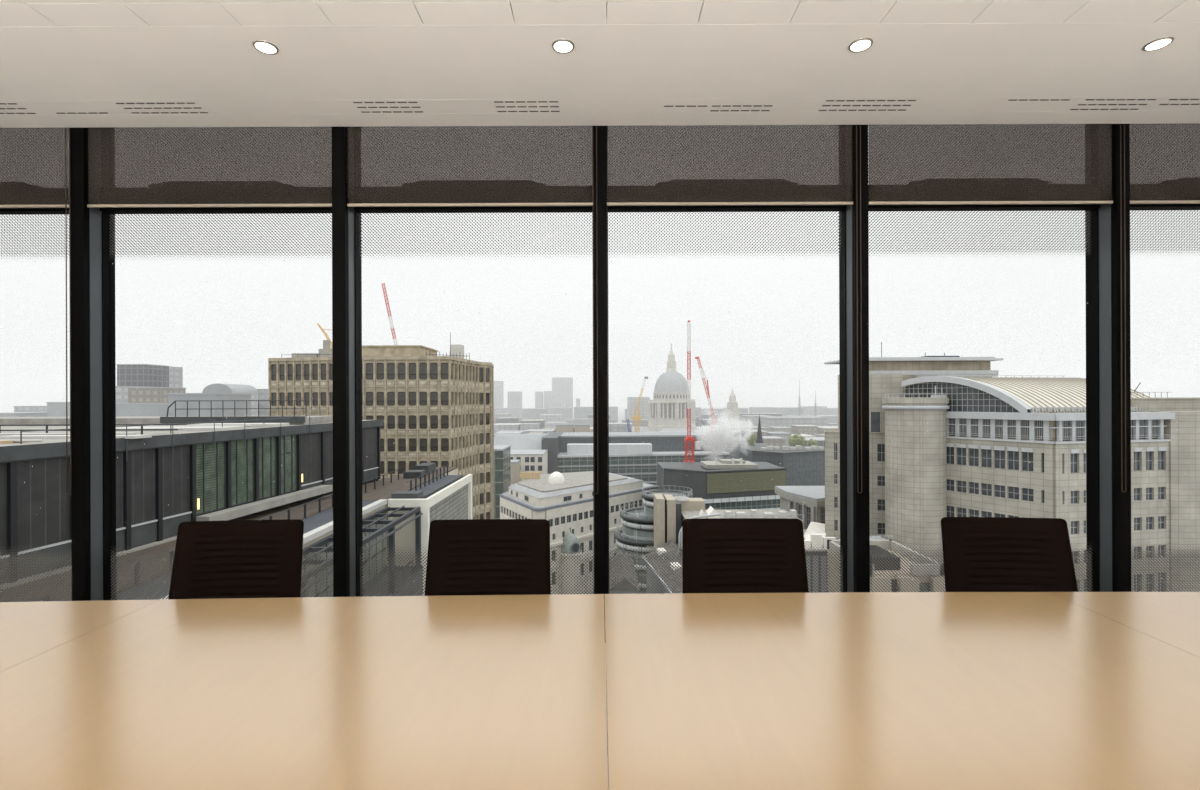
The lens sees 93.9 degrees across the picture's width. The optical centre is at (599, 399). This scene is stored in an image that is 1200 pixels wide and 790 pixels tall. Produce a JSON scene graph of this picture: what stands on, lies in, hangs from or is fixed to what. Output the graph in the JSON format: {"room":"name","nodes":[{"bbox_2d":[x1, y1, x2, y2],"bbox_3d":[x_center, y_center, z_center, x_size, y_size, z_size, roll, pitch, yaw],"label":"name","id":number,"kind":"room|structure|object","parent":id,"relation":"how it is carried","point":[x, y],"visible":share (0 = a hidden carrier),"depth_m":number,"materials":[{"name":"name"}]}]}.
{"room":"conference room","nodes":[
{"label":"conference room","id":0,"kind":"room"},
{"bbox_2d":[0,0,1199,127],"bbox_3d":[-0.001,-1.740,-0.550,12.144,0.300,8.100,0,0,0],"label":"ceiling","id":1,"kind":"structure","parent":0,"point":[70,56],"depth_m":2.63,"materials":[{"name":"paint"}]},
{"bbox_2d":[0,101,42,115],"bbox_3d":[-3.132,-1.577,3.029,0.375,0.005,0.145,0,0,0],"label":"ceiling vent","id":2,"kind":"object","parent":1,"relation":"in","point":[0,101],"depth_m":3.03,"materials":[{"name":"white"}]},
{"bbox_2d":[116,100,216,114],"bbox_3d":[-2.346,-1.580,3.026,0.456,0.005,0.146,0,0,0],"label":"ceiling vent","id":3,"kind":"object","parent":1,"relation":"in","point":[118,103],"depth_m":3.03,"materials":[{"name":"white"}]},
{"bbox_2d":[87,127,331,207],"bbox_3d":[-2.277,-1.429,3.278,1.439,0.599,0.044,0,0,0],"label":"roller blind","id":4,"kind":"object","parent":1,"relation":"hanging from","point":[129,167],"visible":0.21,"depth_m":3.28,"materials":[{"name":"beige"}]},
{"bbox_2d":[252,40,278,54],"bbox_3d":[-1.501,-1.581,2.515,0.102,0.006,0.102,0,0,0],"label":"recessed light","id":5,"kind":"object","parent":1,"relation":"in","point":[265,47],"visible":1,"depth_m":2.51,"materials":[{"name":"grey"}]},
{"bbox_2d":[353,102,422,112],"bbox_3d":[-1.142,-1.585,3.032,0.341,0.005,0.105,0,0,0],"label":"ceiling vent","id":6,"kind":"object","parent":1,"relation":"in","point":[353,102],"depth_m":3.03,"materials":[{"name":"white"}]},
{"bbox_2d":[438,99,563,113],"bbox_3d":[-0.547,-1.587,3.028,0.692,0.005,0.149,0,0,0],"label":"ceiling vent","id":7,"kind":"object","parent":1,"relation":"in","point":[460,99],"depth_m":3.03,"materials":[{"name":"white"}]},
{"bbox_2d":[552,39,573,53],"bbox_3d":[-0.165,-1.586,2.515,0.102,0.006,0.102,0,0,0],"label":"recessed light","id":8,"kind":"object","parent":1,"relation":"in","point":[562,46],"visible":1,"depth_m":2.51,"materials":[{"name":"grey"}]},
{"bbox_2d":[634,98,924,112],"bbox_3d":[0.954,-1.592,3.031,1.530,0.002,0.148,0,0,0],"label":"ceiling vent","id":9,"kind":"object","parent":1,"relation":"in","point":[714,98],"visible":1,"depth_m":3.03,"materials":[{"name":"white"}]},
{"bbox_2d":[848,38,872,52],"bbox_3d":[1.171,-1.591,2.515,0.102,0.006,0.102,0,0,0],"label":"recessed light","id":10,"kind":"object","parent":1,"relation":"in","point":[862,44],"visible":1,"depth_m":2.52,"materials":[{"name":"grey"}]},
{"bbox_2d":[981,97,1198,111],"bbox_3d":[2.874,-1.599,3.031,1.530,0.002,0.148,0,0,0],"label":"ceiling vent","id":11,"kind":"object","parent":1,"relation":"in","point":[999,97],"visible":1,"depth_m":2.99,"materials":[{"name":"white"}]},
{"bbox_2d":[1142,37,1173,51],"bbox_3d":[2.507,-1.596,2.515,0.102,0.006,0.102,0,0,0],"label":"recessed light","id":12,"kind":"object","parent":1,"relation":"in","point":[1156,44],"visible":1,"depth_m":2.51,"materials":[{"name":"grey"}]},
{"bbox_2d":[1130,123,1199,203],"bbox_3d":[3.802,-1.452,3.278,1.425,0.599,0.044,0,0,0],"label":"roller blind","id":13,"kind":"object","parent":1,"relation":"hanging from","point":[1164,158],"visible":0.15,"depth_m":3.28,"materials":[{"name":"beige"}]},
{"bbox_2d":[605,650,608,789],"bbox_3d":[0.011,1.535,-0.650,12.544,0.250,8.300,0,0,0],"label":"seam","id":14,"kind":"structure","parent":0,"point":[605,650],"depth_m":2.53,"materials":[{"name":"wood"}]},
{"bbox_2d":[0,208,71,601],"bbox_3d":[-3.791,-0.161,3.381,1.424,3.170,0.073,0,0,0],"label":"window","id":15,"kind":"structure","parent":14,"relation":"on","point":[3,211],"depth_m":3.41,"materials":[{"name":"clear glass"}]},
{"bbox_2d":[0,128,71,495],"bbox_3d":[-3.787,-0.582,3.268,1.449,2.283,0.063,0,0,0],"label":"roller blind","id":16,"kind":"object","parent":15,"relation":"attached to","point":[34,162],"visible":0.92,"depth_m":3.28,"materials":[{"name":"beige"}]},
{"bbox_2d":[70,128,115,600],"bbox_3d":[-3.032,-0.164,3.350,0.094,3.170,0.200,0,0,0],"label":"window mullion","id":17,"kind":"structure","parent":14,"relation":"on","point":[93,365],"depth_m":3.29,"materials":[{"name":"black"}]},
{"bbox_2d":[100,207,332,599],"bbox_3d":[-2.273,-0.167,3.381,1.424,3.170,0.073,0,0,0],"label":"window","id":18,"kind":"structure","parent":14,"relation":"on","point":[181,210],"depth_m":3.41,"materials":[{"name":"clear glass"}]},
{"bbox_2d":[168,519,303,598],"bbox_3d":[-1.343,0.938,1.873,0.608,0.955,0.588,0,0,-5],"label":"chair","id":19,"kind":"object","parent":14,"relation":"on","point":[228,558],"visible":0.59,"depth_m":2.10,"materials":[{"name":"fabric"}]},
{"bbox_2d":[332,127,362,596],"bbox_3d":[-1.514,-0.169,3.350,0.094,3.170,0.200,0,0,0],"label":"window mullion","id":20,"kind":"structure","parent":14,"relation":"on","point":[346,258],"depth_m":3.25,"materials":[{"name":"black"}]},
{"bbox_2d":[354,206,593,596],"bbox_3d":[-0.755,-0.172,3.381,1.424,3.170,0.073,0,0,0],"label":"window","id":21,"kind":"structure","parent":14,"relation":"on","point":[452,209],"depth_m":3.41,"materials":[{"name":"clear glass"}]},
{"bbox_2d":[347,126,597,493],"bbox_3d":[-0.745,-0.593,3.268,1.462,2.283,0.063,0,0,0],"label":"roller blind","id":22,"kind":"object","parent":21,"relation":"attached to","point":[388,166],"visible":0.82,"depth_m":3.28,"materials":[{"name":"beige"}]},
{"bbox_2d":[425,519,550,595],"bbox_3d":[-0.416,0.934,1.872,0.608,0.955,0.588,0,0,0],"label":"chair","id":23,"kind":"object","parent":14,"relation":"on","point":[465,556],"visible":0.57,"depth_m":2.10,"materials":[{"name":"black plastic"}]},
{"bbox_2d":[0,592,1199,789],"bbox_3d":[0.029,1.040,1.052,9.108,0.740,1.783,0,0,0],"label":"conference table","id":24,"kind":"object","parent":14,"relation":"on","point":[823,690],"visible":1,"depth_m":1.29,"materials":[{"name":"brown wood"}]},
{"bbox_2d":[592,126,608,619],"bbox_3d":[0.004,-0.175,3.350,0.094,3.170,0.200,0,0,0],"label":"window mullion","id":25,"kind":"structure","parent":14,"relation":"on","point":[600,500],"depth_m":3.25,"materials":[{"name":"black"}]},
{"bbox_2d":[608,205,845,593],"bbox_3d":[0.763,-0.178,3.381,1.424,3.170,0.073,0,0,0],"label":"window","id":26,"kind":"structure","parent":14,"relation":"on","point":[722,208],"depth_m":3.41,"materials":[{"name":"clear glass"}]},
{"bbox_2d":[607,125,861,492],"bbox_3d":[0.777,-0.598,3.268,1.470,2.283,0.063,0,0,0],"label":"roller blind","id":27,"kind":"object","parent":26,"relation":"attached to","point":[648,165],"visible":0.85,"depth_m":3.28,"materials":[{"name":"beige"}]},
{"bbox_2d":[682,518,808,592],"bbox_3d":[0.542,0.930,1.872,0.608,0.955,0.588,0,0,1],"label":"chair","id":28,"kind":"object","parent":14,"relation":"on","point":[720,555],"visible":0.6,"depth_m":2.10,"materials":[{"name":"black plastic"}]},
{"bbox_2d":[839,125,869,591],"bbox_3d":[1.522,-0.181,3.350,0.094,3.170,0.200,0,0,0],"label":"window mullion","id":29,"kind":"structure","parent":14,"relation":"on","point":[854,506],"depth_m":3.26,"materials":[{"name":"black"}]},
{"bbox_2d":[868,188,1100,591],"bbox_3d":[2.281,-0.183,3.381,1.424,3.170,0.073,0,0,0],"label":"window","id":30,"kind":"structure","parent":14,"relation":"on","point":[992,207],"depth_m":3.41,"materials":[{"name":"clear glass"}]},
{"bbox_2d":[868,124,1125,491],"bbox_3d":[2.307,-0.604,3.268,1.466,2.283,0.063,0,0,0],"label":"roller blind","id":31,"kind":"object","parent":30,"relation":"attached to","point":[909,164],"visible":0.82,"depth_m":3.28,"materials":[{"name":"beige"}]},
{"bbox_2d":[941,517,1077,591],"bbox_3d":[1.518,0.927,1.873,0.608,0.955,0.588,0,0,4],"label":"chair","id":32,"kind":"object","parent":14,"relation":"on","point":[981,554],"visible":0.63,"depth_m":2.10,"materials":[{"name":"black plastic"}]},
{"bbox_2d":[1085,124,1130,591],"bbox_3d":[3.040,-0.186,3.350,0.094,3.170,0.200,0,0,0],"label":"window mullion","id":33,"kind":"structure","parent":14,"relation":"on","point":[1108,508],"depth_m":3.30,"materials":[{"name":"black"}]},
{"bbox_2d":[1130,204,1199,591],"bbox_3d":[3.799,-0.189,3.381,1.424,3.170,0.073,0,0,0],"label":"window","id":34,"kind":"structure","parent":14,"relation":"on","point":[1136,207],"depth_m":3.41,"materials":[{"name":"clear glass"}]},
{"label":"outside","id":35,"kind":"structure","parent":0,"visible":0},
{"bbox_2d":[522,407,837,422],"bbox_3d":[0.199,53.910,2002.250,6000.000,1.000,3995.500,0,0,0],"label":"ground","id":36,"kind":"structure","parent":35,"point":[621,410],"depth_m":3121.99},
{"bbox_2d":[0,412,46,416],"bbox_3d":[-390.143,31.605,380.000,30.163,46.497,40.800,0,0,0],"label":"building","id":37,"kind":"structure","parent":36,"relation":"on","point":[2,414],"depth_m":368.57,"materials":[{"name":"concrete"}]},
{"bbox_2d":[13,406,46,411],"bbox_3d":[-408.742,29.615,417.000,24.163,50.616,30.600,0,0,0],"label":"building","id":38,"kind":"structure","parent":36,"relation":"on","point":[16,408],"depth_m":402.04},
{"bbox_2d":[46,402,69,416],"bbox_3d":[-346.415,27.989,380.000,18.360,53.406,40.800,0,0,0],"label":"building","id":39,"kind":"structure","parent":36,"relation":"on","point":[54,409],"depth_m":360.03,"materials":[{"name":"concrete"}]},
{"bbox_2d":[116,386,146,402],"bbox_3d":[-243.397,23.655,288.000,15.300,61.311,16.320,0,0,0],"label":"building","id":40,"kind":"structure","parent":36,"relation":"on","point":[121,391],"depth_m":279.98,"materials":[{"name":"concrete"}]},
{"bbox_2d":[116,403,167,415],"bbox_3d":[-208.171,27.760,256.000,30.509,52.841,12.240,0,0,0],"label":"building","id":41,"kind":"structure","parent":36,"relation":"on","point":[122,409],"depth_m":250.00,"materials":[{"name":"concrete"}]},
{"bbox_2d":[116,364,168,386],"bbox_3d":[-250.858,17.526,308.000,15.846,73.624,16.320,0,0,0],"label":"tower block","id":42,"kind":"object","parent":36,"relation":"on","point":[149,375],"visible":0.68,"depth_m":300.01,"materials":[{"name":"concrete"}]},
{"bbox_2d":[127,387,185,402],"bbox_3d":[-219.515,23.977,278.000,16.229,60.490,16.320,0,0,0],"label":"building","id":43,"kind":"structure","parent":36,"relation":"on","point":[141,394],"depth_m":269.98,"materials":[{"name":"concrete"}]},
{"bbox_2d":[169,366,182,387],"bbox_3d":[-261.665,17.171,337.000,11.120,74.414,14.280,0,0,0],"label":"tower block","id":44,"kind":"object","parent":36,"relation":"on","point":[175,373],"visible":0.18,"depth_m":338.47,"materials":[{"name":"concrete"}]},
{"bbox_2d":[0,400,383,588],"bbox_3d":[-41.926,26.818,36.200,39.950,53.494,48.400,0,0,0],"label":"office wing","id":45,"kind":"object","parent":36,"relation":"on","point":[198,473],"visible":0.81,"depth_m":33.48},
{"bbox_2d":[167,393,251,415],"bbox_3d":[-131.046,25.822,189.000,15.737,56.145,18.360,0,0,0],"label":"block","id":46,"kind":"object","parent":36,"relation":"on","point":[181,399],"visible":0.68,"depth_m":180.02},
{"bbox_2d":[0,494,422,601],"bbox_3d":[-20.693,30.302,28.600,13.009,46.369,33.200,0,0,0],"label":"terrace","id":47,"kind":"object","parent":36,"relation":"on","point":[316,515],"visible":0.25,"depth_m":36.99,"materials":[{"name":"grey"}]},
{"bbox_2d":[301,506,422,596],"bbox_3d":[-15.630,10.943,28.700,2.920,4.930,32.400,0,0,0],"label":"pergola","id":48,"kind":"object","parent":47,"relation":"on","point":[389,527],"visible":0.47,"depth_m":38.83,"materials":[{"name":"grey"}]},
{"bbox_2d":[202,383,257,415],"bbox_3d":[-204.630,22.663,311.000,16.071,63.008,23.000,0,0,0],"label":"curved roof","id":49,"kind":"structure","parent":36,"relation":"on","point":[212,388],"depth_m":306.64,"materials":[{"name":"metal"}]},
{"bbox_2d":[257,389,267,415],"bbox_3d":[-206.739,23.846,342.000,25.245,60.657,24.480,0,0,0],"label":"building","id":50,"kind":"structure","parent":36,"relation":"on","point":[262,393],"depth_m":329.98,"materials":[{"name":"concrete"}]},
{"bbox_2d":[268,332,493,518],"bbox_3d":[-34.979,21.335,95.743,32.157,64.410,23.915,0,0,0],"label":"office block","id":51,"kind":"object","parent":36,"relation":"on","point":[412,388],"visible":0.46,"depth_m":84.99,"materials":[{"name":"beige concrete"}]},
{"bbox_2d":[292,340,331,357],"bbox_3d":[-44.279,-7.736,90.000,9.500,3.400,4.000,0,0,0],"label":"plant","id":52,"kind":"object","parent":51,"relation":"on","point":[326,351],"depth_m":88.21,"materials":[{"name":"concrete"}]},
{"bbox_2d":[311,463,457,565],"bbox_3d":[-20.395,30.281,56.650,6.413,46.410,22.700,0,0,0],"label":"block","id":53,"kind":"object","parent":36,"relation":"on","point":[383,488],"visible":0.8,"depth_m":53.89,"materials":[{"name":"metal"}]},
{"bbox_2d":[403,463,435,477],"bbox_3d":[-19.472,7.647,61.000,1.800,0.950,6.000,0,0,0],"label":"plant","id":54,"kind":"object","parent":53,"relation":"on","point":[421,469],"depth_m":59.93,"materials":[{"name":"metal"}]},
{"bbox_2d":[381,283,397,344],"bbox_3d":[-55.842,11.133,150.000,4.932,85.126,1.826,0,0,0],"label":"tower crane","id":55,"kind":"object","parent":36,"relation":"on","point":[383,288],"visible":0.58,"depth_m":149.83,"materials":[{"name":"red"}]},
{"bbox_2d":[388,465,471,595],"bbox_3d":[-15.463,30.237,53.150,3.250,46.460,15.700,0,0,0],"label":"block","id":56,"kind":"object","parent":36,"relation":"on","point":[444,497],"visible":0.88,"depth_m":48.49,"materials":[{"name":"white concrete"}]},
{"bbox_2d":[494,381,503,413],"bbox_3d":[-216.519,7.596,1165.000,26.696,93.230,30.000,0,0,0],"label":"tower block","id":57,"kind":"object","parent":36,"relation":"on","point":[498,385],"visible":0.43,"depth_m":1150.06,"materials":[{"name":"concrete"}]},
{"bbox_2d":[494,445,510,518],"bbox_3d":[-31.584,34.114,175.000,5.202,38.827,14.280,0,0,0],"label":"glass block","id":58,"kind":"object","parent":36,"relation":"on","point":[502,463],"visible":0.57,"depth_m":168.00,"materials":[{"name":"glass"}]},
{"bbox_2d":[495,417,518,423],"bbox_3d":[-108.128,37.210,653.506,22.592,33.201,27.553,0,0,0],"label":"block","id":59,"kind":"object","parent":36,"relation":"on","point":[500,419],"visible":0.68,"depth_m":639.95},
{"bbox_2d":[496,408,519,417],"bbox_3d":[-145.813,33.228,890.000,31.424,41.444,40.000,0,0,0],"label":"block","id":60,"kind":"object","parent":36,"relation":"on","point":[515,412],"visible":0.36,"depth_m":870.02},
{"bbox_2d":[494,423,522,433],"bbox_3d":[-84.570,37.845,513.652,23.606,31.756,27.850,0,0,0],"label":"block","id":61,"kind":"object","parent":36,"relation":"on","point":[499,426],"visible":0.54,"depth_m":499.98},
{"bbox_2d":[507,391,521,417],"bbox_3d":[-161.625,19.035,1065.000,23.438,69.946,30.000,0,0,0],"label":"tower block","id":62,"kind":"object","parent":36,"relation":"on","point":[514,398],"visible":0.43,"depth_m":1049.95,"materials":[{"name":"concrete"}]},
{"bbox_2d":[510,459,519,483],"bbox_3d":[-31.646,37.503,198.000,6.007,32.049,8.160,0,0,0],"label":"block","id":63,"kind":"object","parent":36,"relation":"on","point":[515,464],"visible":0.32,"depth_m":193.99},
{"bbox_2d":[494,434,547,449],"bbox_3d":[-36.125,34.339,241.500,27.612,38.410,27.000,0,0,0],"label":"building","id":64,"kind":"structure","parent":36,"relation":"on","point":[517,441],"depth_m":237.62,"materials":[{"name":"concrete"}]},
{"bbox_2d":[510,450,547,481],"bbox_3d":[-28.498,36.642,214.000,15.682,33.748,18.360,0,0,0],"label":"office building","id":65,"kind":"structure","parent":36,"relation":"on","point":[538,459],"depth_m":204.99,"materials":[{"name":"stone"}]},
{"bbox_2d":[520,423,539,429],"bbox_3d":[-63.637,37.620,511.129,15.224,32.052,22.704,0,0,0],"label":"block","id":66,"kind":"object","parent":36,"relation":"on","point":[525,426],"visible":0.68,"depth_m":499.98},
{"bbox_2d":[522,408,547,419],"bbox_3d":[-92.453,32.924,800.000,32.278,41.657,40.000,0,0,0],"label":"block","id":67,"kind":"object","parent":36,"relation":"on","point":[526,412],"visible":0.36,"depth_m":780.07,"materials":[{"name":"concrete"}]},
{"bbox_2d":[535,391,542,407],"bbox_3d":[-137.184,17.472,1265.000,15.625,72.891,30.000,0,0,0],"label":"tower block","id":68,"kind":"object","parent":36,"relation":"on","point":[538,395],"visible":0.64,"depth_m":1249.90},
{"bbox_2d":[540,414,562,427],"bbox_3d":[-63.222,36.267,731.096,27.881,34.754,22.635,0,0,0],"label":"block","id":69,"kind":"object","parent":36,"relation":"on","point":[548,417],"visible":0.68,"depth_m":720.04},
{"bbox_2d":[550,398,565,407],"bbox_3d":[-75.820,25.060,1015.000,26.786,57.262,30.000,0,0,0],"label":"tower block","id":70,"kind":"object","parent":36,"relation":"on","point":[554,402],"visible":0.36,"depth_m":999.92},
{"bbox_2d":[548,408,572,421],"bbox_3d":[-62.270,32.978,890.000,36.936,41.325,40.000,0,0,0],"label":"block","id":71,"kind":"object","parent":36,"relation":"on","point":[567,413],"visible":0.36,"depth_m":870.02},
{"bbox_2d":[552,377,572,407],"bbox_3d":[-81.280,2.748,1220.000,42.857,101.926,40.000,0,0,0],"label":"tower block","id":72,"kind":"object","parent":36,"relation":"on","point":[562,387],"visible":0.43,"depth_m":1199.96,"materials":[{"name":"concrete"}]},
{"bbox_2d":[556,424,573,431],"bbox_3d":[-18.953,33.303,303.500,9.289,40.355,7.140,0,0,0],"label":"block","id":73,"kind":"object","parent":36,"relation":"on","point":[559,427],"visible":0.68,"depth_m":300.01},
{"bbox_2d":[499,471,658,593],"bbox_3d":[-5.316,36.925,171.171,48.195,33.010,61.613,0,0,0],"label":"stone building","id":74,"kind":"structure","parent":36,"relation":"on","point":[569,514],"depth_m":151.96,"materials":[{"name":"grey"}]},
{"bbox_2d":[520,472,539,478],"bbox_3d":[-21.015,22.678,168.500,6.000,2.000,1.000,0,0,0],"label":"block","id":75,"kind":"object","parent":74,"relation":"on","point":[523,475],"depth_m":168.00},
{"bbox_2d":[548,472,563,483],"bbox_3d":[-12.447,22.046,160.000,4.600,3.200,4.600,0,0,0],"label":"dome","id":76,"kind":"object","parent":74,"relation":"on","point":[555,477],"depth_m":158.40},
{"bbox_2d":[574,424,589,431],"bbox_3d":[-9.444,33.285,303.500,8.470,40.320,7.140,0,0,0],"label":"block","id":77,"kind":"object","parent":36,"relation":"on","point":[577,427],"visible":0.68,"depth_m":300.01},
{"bbox_2d":[574,407,592,418],"bbox_3d":[-22.813,31.614,800.000,26.693,43.760,40.000,0,0,0],"label":"block","id":78,"kind":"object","parent":36,"relation":"on","point":[579,412],"visible":0.21,"depth_m":780.07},
{"bbox_2d":[609,423,631,431],"bbox_3d":[13.552,35.680,432.000,21.420,35.360,24.480,0,0,0],"label":"building","id":79,"kind":"structure","parent":36,"relation":"on","point":[613,427],"depth_m":420.00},
{"bbox_2d":[609,551,639,593],"bbox_3d":[3.494,39.342,87.000,4.407,28.110,14.800,0,0,0],"label":"gabled building","id":80,"kind":"structure","parent":36,"relation":"on","point":[619,552],"depth_m":83.45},
{"bbox_2d":[542,432,729,489],"bbox_3d":[15.111,34.211,246.000,78.936,38.287,44.000,0,0,0],"label":"glass office block","id":81,"kind":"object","parent":36,"relation":"on","point":[629,456],"visible":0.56,"depth_m":231.77,"materials":[{"name":"grey metal"}]},
{"bbox_2d":[627,397,649,418],"bbox_3d":[48.833,24.740,710.000,27.500,56.980,20.000,0,0,0],"label":"tower block","id":82,"kind":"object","parent":36,"relation":"on","point":[632,402],"visible":0.36,"depth_m":699.93,"materials":[{"name":"concrete"}]},
{"bbox_2d":[632,377,647,431],"bbox_3d":[24.373,19.662,340.000,9.734,67.612,2.824,0,0,0],"label":"tower crane","id":83,"kind":"object","parent":36,"relation":"on","point":[636,418],"visible":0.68,"depth_m":339.38,"materials":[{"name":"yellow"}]},
{"bbox_2d":[614,485,692,593],"bbox_3d":[11.346,36.078,120.000,16.492,34.580,15.000,0,0,0],"label":"curved glass building","id":84,"kind":"structure","parent":36,"relation":"on","point":[637,529],"depth_m":114.71,"materials":[{"name":"grey metal"}]},
{"bbox_2d":[642,540,682,593],"bbox_3d":[14.903,38.950,86.349,14.504,28.810,32.902,0,0,0],"label":"roofed building","id":85,"kind":"structure","parent":36,"relation":"on","point":[668,544],"depth_m":94.36,"materials":[{"name":"grey metal"}]},
{"bbox_2d":[654,494,704,548],"bbox_3d":[15.333,35.773,107.000,9.664,35.160,8.000,0,0,0],"label":"tower","id":86,"kind":"structure","parent":36,"relation":"on","point":[668,508],"depth_m":103.76,"materials":[{"name":"beige"}]},
{"bbox_2d":[632,343,751,431],"bbox_3d":[95.204,-0.401,530.000,165.000,106.917,70.000,0,0,0],"label":"cathedral","id":87,"kind":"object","parent":36,"relation":"on","point":[668,406],"visible":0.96,"depth_m":515.72,"materials":[{"name":"stone"}]},
{"bbox_2d":[684,320,700,461],"bbox_3d":[29.576,13.913,180.400,4.800,78.943,4.800,0,0,0],"label":"tower crane","id":88,"kind":"object","parent":36,"relation":"on","point":[688,438],"visible":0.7,"depth_m":179.54,"materials":[{"name":"red"}]},
{"bbox_2d":[695,357,716,432],"bbox_3d":[58.609,14.674,310.000,11.565,77.285,2.554,0,0,0],"label":"tower crane","id":89,"kind":"object","parent":36,"relation":"on","point":[697,358],"visible":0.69,"depth_m":309.53,"materials":[{"name":"red"}]},
{"bbox_2d":[701,409,723,425],"bbox_3d":[179.474,33.341,890.000,35.716,38.810,40.000,0,0,0],"label":"block","id":90,"kind":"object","parent":36,"relation":"on","point":[718,412],"visible":0.14,"depth_m":870.02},
{"bbox_2d":[657,458,786,509],"bbox_3d":[35.110,34.875,162.904,34.371,36.810,26.192,0,0,0],"label":"office building","id":91,"kind":"structure","parent":36,"relation":"on","point":[738,483],"depth_m":154.07,"materials":[{"name":"metal"}]},
{"bbox_2d":[700,459,757,468],"bbox_3d":[36.882,18.214,161.000,14.300,1.900,10.000,0,0,0],"label":"plant","id":92,"kind":"object","parent":91,"relation":"on","point":[722,463],"depth_m":156.98,"materials":[{"name":"metal"}]},
{"bbox_2d":[717,430,740,437],"bbox_3d":[91.064,37.705,397.651,11.305,30.736,25.807,0,0,0],"label":"block","id":93,"kind":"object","parent":36,"relation":"on","point":[728,433],"visible":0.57,"depth_m":385.03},
{"bbox_2d":[726,387,738,425],"bbox_3d":[139.652,19.598,590.000,11.484,66.590,11.484,0,0,0],"label":"bell tower","id":94,"kind":"structure","parent":36,"relation":"on","point":[732,413],"depth_m":585.39,"materials":[{"name":"stone"}]},
{"bbox_2d":[722,438,751,458],"bbox_3d":[84.582,38.537,345.018,17.689,29.121,20.437,0,0,0],"label":"block","id":95,"kind":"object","parent":36,"relation":"on","point":[731,445],"visible":0.32,"depth_m":335.01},
{"bbox_2d":[678,506,803,548],"bbox_3d":[24.724,36.286,102.080,22.293,34.066,12.440,0,0,0],"label":"building roof","id":96,"kind":"structure","parent":36,"relation":"on","point":[710,512],"depth_m":101.23,"materials":[{"name":"grey metal"}]},
{"bbox_2d":[739,415,771,425],"bbox_3d":[159.551,34.410,575.000,25.500,36.820,30.600,0,0,0],"label":"building","id":97,"kind":"structure","parent":36,"relation":"on","point":[745,420],"depth_m":559.95,"materials":[{"name":"concrete"}]},
{"bbox_2d":[754,414,764,445],"bbox_3d":[75.527,29.878,265.000,3.800,46.506,4.000,0,0,0],"label":"spire","id":98,"kind":"object","parent":36,"relation":"on","point":[759,441],"visible":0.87,"depth_m":264.05,"materials":[{"name":"black"}]},
{"bbox_2d":[749,407,772,412],"bbox_3d":[256.815,31.914,890.000,28.817,41.092,40.000,0,0,0],"label":"block","id":99,"kind":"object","parent":36,"relation":"on","point":[751,409],"visible":0.29,"depth_m":870.02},
{"bbox_2d":[756,436,784,445],"bbox_3d":[104.485,37.938,344.121,12.470,30.172,18.607,0,0,0],"label":"block","id":100,"kind":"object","parent":36,"relation":"on","point":[768,440],"visible":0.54,"depth_m":335.01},
{"bbox_2d":[767,432,791,445],"bbox_3d":[124.780,37.923,394.867,14.086,30.052,20.128,0,0,0],"label":"block","id":101,"kind":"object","parent":36,"relation":"on","point":[785,435],"visible":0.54,"depth_m":385.03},
{"bbox_2d":[739,446,824,485],"bbox_3d":[66.759,34.758,201.250,27.550,36.810,27.500,0,0,0],"label":"glass block","id":102,"kind":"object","parent":36,"relation":"on","point":[805,465],"visible":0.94,"depth_m":192.66,"materials":[{"name":"glass"}]},
{"bbox_2d":[773,407,803,415],"bbox_3d":[268.559,31.552,800.000,30.012,41.729,40.000,0,0,0],"label":"block","id":103,"kind":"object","parent":36,"relation":"on","point":[784,410],"visible":0.36,"depth_m":780.07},
{"bbox_2d":[760,416,828,426],"bbox_3d":[170.627,33.889,495.000,50.709,37.779,30.600,0,0,0],"label":"building","id":104,"kind":"structure","parent":36,"relation":"on","point":[779,421],"depth_m":480.00,"materials":[{"name":"concrete"}]},
{"bbox_2d":[788,434,805,445],"bbox_3d":[107.738,35.687,306.049,9.761,34.650,9.470,0,0,0],"label":"tree","id":105,"kind":"object","parent":36,"relation":"on","point":[797,440],"visible":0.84,"depth_m":304.44,"materials":[{"name":"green plant"}]},
{"bbox_2d":[775,486,824,528],"bbox_3d":[49.222,36.973,126.150,14.130,32.510,18.300,0,0,0],"label":"stone pavilion","id":106,"kind":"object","parent":36,"relation":"on","point":[809,504],"visible":0.2,"depth_m":122.82,"materials":[{"name":"concrete"}]},
{"bbox_2d":[791,425,817,435],"bbox_3d":[163.622,36.548,448.250,15.599,32.514,16.830,0,0,0],"label":"block","id":107,"kind":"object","parent":36,"relation":"on","point":[795,429],"visible":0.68,"depth_m":440.04,"materials":[{"name":"concrete"}]},
{"bbox_2d":[799,406,826,414],"bbox_3d":[337.954,31.081,890.000,29.520,42.158,40.000,0,0,0],"label":"block","id":108,"kind":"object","parent":36,"relation":"on","point":[808,410],"visible":0.29,"depth_m":870.02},
{"bbox_2d":[803,437,824,448],"bbox_3d":[131.750,38.247,342.000,22.240,29.351,24.480,0,0,0],"label":"building","id":109,"kind":"structure","parent":36,"relation":"on","point":[820,440],"depth_m":329.98,"materials":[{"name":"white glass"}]},
{"bbox_2d":[803,522,839,592],"bbox_3d":[39.330,37.786,99.000,13.036,30.957,14.600,0,0,0],"label":"building","id":110,"kind":"structure","parent":36,"relation":"on","point":[814,534],"depth_m":92.60,"materials":[{"name":"concrete"}]},
{"bbox_2d":[827,540,945,591],"bbox_3d":[36.183,36.222,71.800,8.957,34.109,12.400,0,0,0],"label":"concrete building","id":111,"kind":"structure","parent":36,"relation":"on","point":[882,543],"depth_m":68.58,"materials":[{"name":"grey"}]},
{"bbox_2d":[824,342,1199,591],"bbox_3d":[64.281,21.294,93.843,50.063,63.756,40.313,0,0,0],"label":"office building","id":112,"kind":"structure","parent":36,"relation":"on","point":[966,464],"depth_m":81.22,"materials":[{"name":"beige stone"}]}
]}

